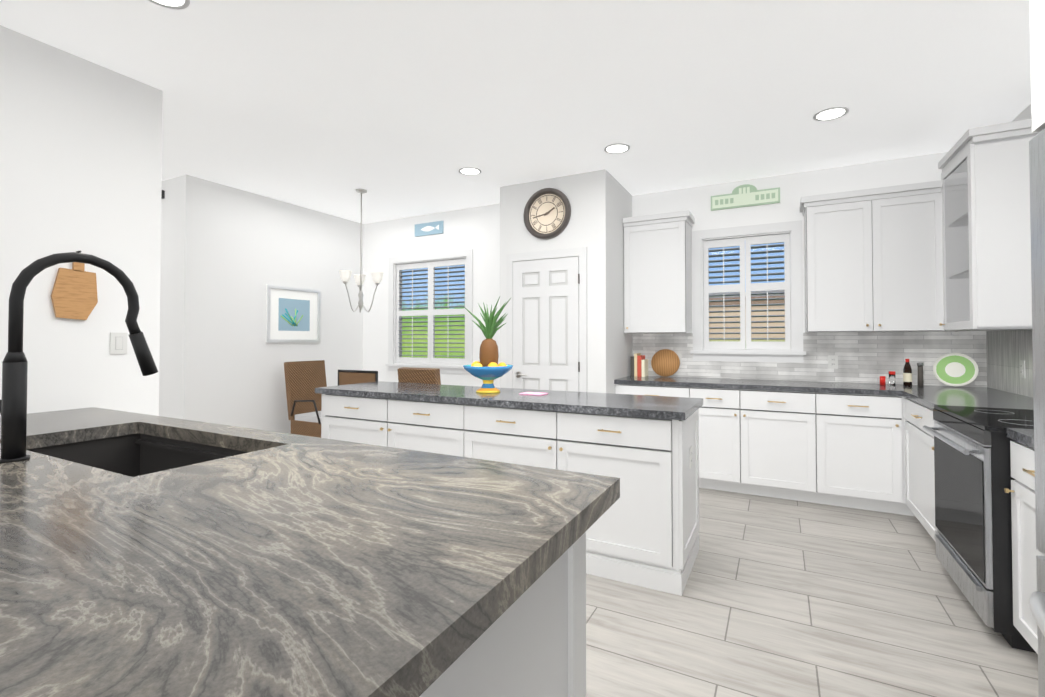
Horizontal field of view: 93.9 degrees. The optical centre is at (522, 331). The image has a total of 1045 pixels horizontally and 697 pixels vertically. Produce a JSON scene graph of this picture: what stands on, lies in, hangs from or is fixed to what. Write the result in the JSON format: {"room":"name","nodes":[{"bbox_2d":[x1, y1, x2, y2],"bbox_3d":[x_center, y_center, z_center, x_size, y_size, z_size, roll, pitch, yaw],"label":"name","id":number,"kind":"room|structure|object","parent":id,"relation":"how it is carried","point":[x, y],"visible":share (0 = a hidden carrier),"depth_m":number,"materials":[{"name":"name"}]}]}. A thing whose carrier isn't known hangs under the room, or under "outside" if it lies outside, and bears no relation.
{"room":"dining room and kitchen","nodes":[
{"label":"dining room and kitchen","id":0,"kind":"room"},
{"bbox_2d":[0,25,162,415],"bbox_3d":[-3.818,-0.257,0.019,0.120,3.100,6.720,0,-1,28],"label":"wall","id":1,"kind":"structure","parent":0,"point":[80,154],"depth_m":2.62,"materials":[{"name":"white paint"}]},
{"bbox_2d":[51,251,97,319],"bbox_3d":[-2.381,-0.250,2.597,0.030,0.371,0.190,0,-1,28],"label":"cutting board","id":2,"kind":"object","parent":1,"relation":"attached to","point":[74,294],"visible":0.81,"depth_m":2.59,"materials":[{"name":"brown wood"}]},
{"bbox_2d":[110,333,126,353],"bbox_3d":[-2.295,0.063,2.772,0.012,0.120,0.080,0,-1,28],"label":"switch plate","id":3,"kind":"object","parent":1,"relation":"attached to","point":[118,343],"visible":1,"depth_m":2.77,"materials":[{"name":"white plastic"}]},
{"bbox_2d":[159,177,177,417],"bbox_3d":[-5.014,-0.162,5.786,3.500,3.100,0.120,0,-1,28],"label":"wall","id":4,"kind":"structure","parent":0,"point":[168,291],"depth_m":4.99,"materials":[{"name":"white paint"}]},
{"bbox_2d":[175,174,362,433],"bbox_3d":[-2.845,-0.159,5.991,0.150,3.100,2.500,0,-1,28],"label":"wall","id":5,"kind":"structure","parent":0,"point":[238,250],"depth_m":5.43,"materials":[{"name":"white paint"}]},
{"bbox_2d":[266,285,320,341],"bbox_3d":[-2.772,-0.207,5.936,0.029,0.665,0.730,0,-1,28],"label":"framed art","id":6,"kind":"object","parent":5,"relation":"attached to","point":[293,314],"visible":0.98,"depth_m":5.91,"materials":[{"name":"white"}]},
{"bbox_2d":[162,91,499,223],"bbox_3d":[-4.989,-1.738,2.709,6.430,0.250,10.350,0,-1,28],"label":"ceiling","id":7,"kind":"structure","parent":0,"point":[242,151],"depth_m":4.74,"materials":[{"name":"white paint"}]},
{"bbox_2d":[339,189,382,312],"bbox_3d":[-1.784,-0.894,5.353,0.460,1.350,0.443,0,-1,28],"label":"dining chandelier","id":8,"kind":"object","parent":7,"relation":"hanging from","point":[345,275],"visible":1,"depth_m":5.36,"materials":[{"name":"silver metal"}]},
{"bbox_2d":[0,0,1030,194],"bbox_3d":[-0.792,-1.709,0.504,5.050,0.380,10.350,0,-1,28],"label":"ceiling","id":9,"kind":"structure","parent":0,"point":[676,94],"depth_m":2.78,"materials":[{"name":"white paint"}]},
{"bbox_2d":[148,0,189,9],"bbox_3d":[-1.585,-1.488,2.143,0.206,0.008,0.206,0,-1,28],"label":"recessed light","id":10,"kind":"object","parent":9,"relation":"in","point":[177,4],"visible":1,"depth_m":2.21,"materials":[{"name":"white"}]},
{"bbox_2d":[458,167,480,175],"bbox_3d":[-0.475,-1.451,4.406,0.206,0.008,0.206,0,-1,28],"label":"recessed light","id":11,"kind":"object","parent":9,"relation":"in","point":[471,171],"visible":1,"depth_m":4.40,"materials":[{"name":"white"}]},
{"bbox_2d":[604,143,629,153],"bbox_3d":[0.753,-1.460,3.885,0.206,0.008,0.206,0,-1,28],"label":"recessed light","id":12,"kind":"object","parent":9,"relation":"in","point":[617,148],"visible":1,"depth_m":3.88,"materials":[{"name":"white"}]},
{"bbox_2d":[813,106,848,120],"bbox_3d":[2.079,-1.469,3.291,0.206,0.008,0.206,0,-1,28],"label":"recessed light","id":13,"kind":"object","parent":9,"relation":"in","point":[831,113],"visible":1,"depth_m":3.28,"materials":[{"name":"white plastic"}]},
{"bbox_2d":[500,169,632,393],"bbox_3d":[0.467,-0.175,4.986,1.090,3.100,0.900,0,-1,28],"label":"wall","id":14,"kind":"structure","parent":0,"point":[600,201],"depth_m":4.50,"materials":[{"name":"grey paint"}]},
{"bbox_2d":[523,188,570,239],"bbox_3d":[0.225,-1.117,4.593,0.484,0.484,0.044,0,-1,28],"label":"wall clock","id":15,"kind":"object","parent":14,"relation":"attached to","point":[547,214],"visible":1,"depth_m":4.59,"materials":[{"name":"beige"}]},
{"bbox_2d":[506,247,587,391],"bbox_3d":[0.199,0.298,4.564,0.838,2.139,0.082,0,-1,28],"label":"pantry door","id":16,"kind":"structure","parent":14,"relation":"in","point":[547,324],"depth_m":4.57,"materials":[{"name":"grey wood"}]},
{"bbox_2d":[363,152,988,387],"bbox_3d":[0.658,-0.167,5.479,6.830,3.100,0.150,0,-1,28],"label":"wall","id":17,"kind":"structure","parent":0,"point":[476,230],"depth_m":5.93,"materials":[{"name":"white paint"}]},
{"bbox_2d":[385,249,472,373],"bbox_3d":[-1.200,-0.249,6.427,1.410,1.555,0.199,0,-1,28],"label":"window","id":18,"kind":"structure","parent":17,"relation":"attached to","point":[430,316],"depth_m":6.43,"materials":[{"name":"white wood"}]},
{"bbox_2d":[415,221,443,236],"bbox_3d":[-1.228,-1.352,6.391,0.460,0.160,0.021,0,-1,28],"label":"sign","id":19,"kind":"object","parent":17,"relation":"attached to","point":[429,228],"visible":0.96,"depth_m":6.38,"materials":[{"name":"blue"}]},
{"bbox_2d":[623,215,694,333],"bbox_3d":[1.342,-0.533,4.842,0.591,1.090,0.348,0,-1,28],"label":"upper cabinet","id":20,"kind":"object","parent":17,"relation":"attached to","point":[657,252],"depth_m":4.69,"materials":[{"name":"white paint"}]},
{"bbox_2d":[711,184,779,210],"bbox_3d":[2.109,-1.296,4.636,0.600,0.210,0.023,0,-1,28],"label":"kitchen sign","id":21,"kind":"object","parent":17,"relation":"attached to","point":[746,195],"visible":1,"depth_m":4.62,"materials":[{"name":"green wood"}]},
{"bbox_2d":[690,220,805,362],"bbox_3d":[2.138,-0.363,4.676,0.990,1.285,0.199,0,-1,28],"label":"window","id":22,"kind":"structure","parent":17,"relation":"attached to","point":[747,290],"depth_m":4.67,"materials":[{"name":"white wood"}]},
{"bbox_2d":[633,331,984,386],"bbox_3d":[2.393,0.223,4.468,2.790,0.434,0.012,0,-1,28],"label":"tile backsplash","id":23,"kind":"structure","parent":17,"relation":"attached to","point":[873,357],"depth_m":4.23,"materials":[{"name":"grey tile"}]},
{"bbox_2d":[676,353,681,364],"bbox_3d":[1.558,0.273,4.894,0.072,0.116,0.008,0,-1,28],"label":"outlet","id":24,"kind":"object","parent":23,"relation":"attached to","point":[679,355],"depth_m":4.88,"materials":[{"name":"white plastic"}]},
{"bbox_2d":[828,355,837,368],"bbox_3d":[2.727,0.263,4.280,0.072,0.116,0.008,0,-1,28],"label":"outlet","id":25,"kind":"object","parent":23,"relation":"attached to","point":[832,361],"depth_m":4.28,"materials":[{"name":"white plastic"}]},
{"bbox_2d":[803,183,950,332],"bbox_3d":[2.870,-0.546,4.040,0.909,1.090,0.348,0,-1,28],"label":"upper cabinet","id":26,"kind":"object","parent":17,"relation":"attached to","point":[950,251],"depth_m":3.87,"materials":[{"name":"white paint"}]},
{"bbox_2d":[586,488,1038,696],"bbox_3d":[-3.196,1.351,1.716,10.480,0.060,10.350,0,-1,28],"label":"floor","id":27,"kind":"structure","parent":0,"point":[779,597],"depth_m":2.25,"materials":[{"name":"grey tile"}]},
{"bbox_2d":[284,360,326,437],"bbox_3d":[-2.305,0.860,5.577,0.625,1.048,0.562,0,-1,28],"label":"wicker chair","id":28,"kind":"object","parent":27,"relation":"on","point":[304,380],"visible":0.52,"depth_m":5.53,"materials":[{"name":"brown wicker"}]},
{"bbox_2d":[0,407,619,696],"bbox_3d":[-1.359,0.853,1.381,2.948,0.925,1.350,0,-1,28],"label":"kitchen island","id":29,"kind":"object","parent":27,"relation":"on","point":[144,555],"visible":1,"depth_m":0.87,"materials":[{"name":"grey stone"}]},
{"bbox_2d":[0,252,157,462],"bbox_3d":[-1.499,0.065,1.667,0.120,0.660,0.424,0,-1,28],"label":"gooseneck faucet","id":30,"kind":"object","parent":29,"relation":"on","point":[13,407],"visible":1,"depth_m":1.50,"materials":[{"name":"black metal"}]},
{"bbox_2d":[338,370,377,384],"bbox_3d":[-1.475,0.873,4.915,0.524,1.002,0.524,0,-1,28],"label":"metal chair","id":31,"kind":"object","parent":27,"relation":"on","point":[346,377],"visible":0.19,"depth_m":4.70,"materials":[{"name":"black"}]},
{"bbox_2d":[397,367,440,384],"bbox_3d":[-0.778,0.842,4.479,0.472,1.048,0.625,0,-1,28],"label":"wicker chair","id":32,"kind":"object","parent":27,"relation":"on","point":[420,375],"visible":0.04,"depth_m":4.20,"materials":[{"name":"brown wicker"}]},
{"bbox_2d":[319,393,698,595],"bbox_3d":[-0.234,0.903,3.343,2.656,0.890,0.657,0,-1,28],"label":"kitchen island","id":33,"kind":"object","parent":27,"relation":"on","point":[642,530],"depth_m":2.70,"materials":[{"name":"white paint"}]},
{"bbox_2d":[315,381,702,420],"bbox_3d":[-0.225,0.438,3.368,2.700,0.040,0.669,0,-1,28],"label":"island countertop","id":34,"kind":"structure","parent":33,"relation":"on","point":[683,407],"depth_m":3.08,"materials":[{"name":"grey stone"}]},
{"bbox_2d":[463,297,512,392],"bbox_3d":[-0.233,0.086,3.418,0.354,0.664,0.372,0,-1,28],"label":"fruit bowl","id":35,"kind":"object","parent":34,"relation":"on","point":[487,369],"visible":1,"depth_m":3.36,"materials":[{"name":"glazed ceramic"},{"name":"fruit"},{"name":"leaf"}]},
{"bbox_2d":[519,392,547,394],"bbox_3d":[0.075,0.413,3.273,0.160,0.005,0.120,0,-1,28],"label":"napkin","id":36,"kind":"object","parent":34,"relation":"on","point":[531,393],"visible":1,"depth_m":3.26,"materials":[{"name":"pink"}]},
{"bbox_2d":[615,384,697,397],"bbox_3d":[1.332,0.927,4.654,0.729,0.884,0.648,0,-1,28],"label":"base cabinet","id":37,"kind":"object","parent":27,"relation":"on","point":[671,390],"depth_m":4.35,"materials":[{"name":"white paint"}]},
{"bbox_2d":[698,384,749,493],"bbox_3d":[1.777,0.923,4.420,0.522,0.884,0.648,0,-1,28],"label":"base cabinet","id":38,"kind":"object","parent":27,"relation":"on","point":[724,414],"depth_m":4.11,"materials":[{"name":"white paint"}]},
{"bbox_2d":[750,388,805,501],"bbox_3d":[2.194,0.920,4.201,0.662,0.884,0.648,0,-1,28],"label":"base cabinet","id":39,"kind":"object","parent":27,"relation":"on","point":[777,415],"depth_m":3.92,"materials":[{"name":"white paint"}]},
{"bbox_2d":[806,392,893,512],"bbox_3d":[2.641,0.915,3.926,0.631,0.884,0.719,0,-1,28],"label":"base cabinet","id":40,"kind":"object","parent":27,"relation":"on","point":[867,446],"depth_m":3.70,"materials":[{"name":"white paint"}]},
{"bbox_2d":[614,376,1017,395],"bbox_3d":[2.241,0.457,4.172,2.794,0.040,0.643,0,-1,28],"label":"countertop","id":41,"kind":"structure","parent":40,"relation":"on","point":[803,386],"depth_m":3.99,"materials":[{"name":"grey stone"}]},
{"bbox_2d":[630,353,647,376],"bbox_3d":[1.192,0.334,4.970,0.141,0.230,0.160,0,-1,28],"label":"books","id":42,"kind":"object","parent":41,"relation":"on","point":[639,364],"visible":0.96,"depth_m":4.90,"materials":[{"name":"beige paper"}]},
{"bbox_2d":[651,349,679,376],"bbox_3d":[1.434,0.309,4.894,0.280,0.276,0.085,0,-1,28],"label":"wood board","id":43,"kind":"object","parent":41,"relation":"on","point":[665,362],"visible":0.94,"depth_m":4.88,"materials":[{"name":"brown wood"}]},
{"bbox_2d":[933,353,978,385],"bbox_3d":[3.401,0.295,3.834,0.261,0.262,0.106,0,-1,28],"label":"plate","id":44,"kind":"object","parent":41,"relation":"on","point":[954,369],"visible":1,"depth_m":3.84,"materials":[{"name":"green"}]},
{"bbox_2d":[890,396,936,541],"bbox_3d":[2.823,0.900,3.016,0.719,0.884,0.906,0,-1,28],"label":"base cabinet","id":45,"kind":"object","parent":27,"relation":"on","point":[914,473],"depth_m":3.31,"materials":[{"name":"white paint"}]},
{"bbox_2d":[902,392,1033,409],"bbox_3d":[2.839,0.438,2.999,0.644,0.040,0.879,0,-1,28],"label":"countertop","id":46,"kind":"structure","parent":45,"relation":"on","point":[968,399],"depth_m":3.02,"materials":[{"name":"grey stone"}]},
{"bbox_2d":[922,405,1035,652],"bbox_3d":[2.412,0.830,2.282,0.707,1.000,0.770,0,-1,28],"label":"range","id":47,"kind":"object","parent":27,"relation":"on","point":[973,479],"visible":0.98,"depth_m":2.18,"materials":[{"name":"silver"}]},
{"bbox_2d":[1004,436,1043,653],"bbox_3d":[2.159,0.877,1.620,0.598,0.884,0.627,0,-1,28],"label":"base cabinet","id":48,"kind":"object","parent":27,"relation":"on","point":[1024,551],"depth_m":1.94,"materials":[{"name":"white paint"}]},
{"bbox_2d":[1006,428,1033,443],"bbox_3d":[2.034,0.412,1.412,0.594,0.040,1.127,0,-1,28],"label":"countertop","id":49,"kind":"structure","parent":48,"relation":"on","point":[1023,434],"depth_m":1.94,"materials":[{"name":"grey stone"}]},
{"bbox_2d":[1029,128,1044,696],"bbox_3d":[1.354,0.407,0.562,0.975,1.790,0.910,0,-1,28],"label":"refrigerator","id":50,"kind":"object","parent":27,"relation":"on","point":[1037,228],"visible":1,"depth_m":1.12,"materials":[{"name":"grey metal"}]},
{"bbox_2d":[993,104,1031,396],"bbox_3d":[1.377,-0.268,-0.658,0.150,3.100,10.350,0,-1,28],"label":"wall","id":51,"kind":"structure","parent":0,"point":[1025,114],"depth_m":3.22,"materials":[{"name":"white paint"}]},
{"bbox_2d":[985,330,1032,396],"bbox_3d":[2.841,0.188,2.298,0.012,0.434,3.439,0,-1,28],"label":"tile backsplash","id":52,"kind":"structure","parent":51,"relation":"attached to","point":[1004,350],"depth_m":3.44,"materials":[{"name":"grey tile"}]},
{"bbox_2d":[1019,360,1024,377],"bbox_3d":[3.330,0.246,3.250,0.007,0.116,0.072,0,-1,28],"label":"outlet","id":53,"kind":"object","parent":52,"relation":"attached to","point":[1021,362],"depth_m":3.24,"materials":[{"name":"white plastic"}]},
{"bbox_2d":[1029,0,1044,132],"bbox_3d":[1.358,-0.250,0.435,0.900,3.100,1.230,0,-1,28],"label":"bulkhead","id":54,"kind":"object","parent":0,"point":[1037,32],"visible":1,"depth_m":1.16,"materials":[{"name":"white paint"}]}
]}

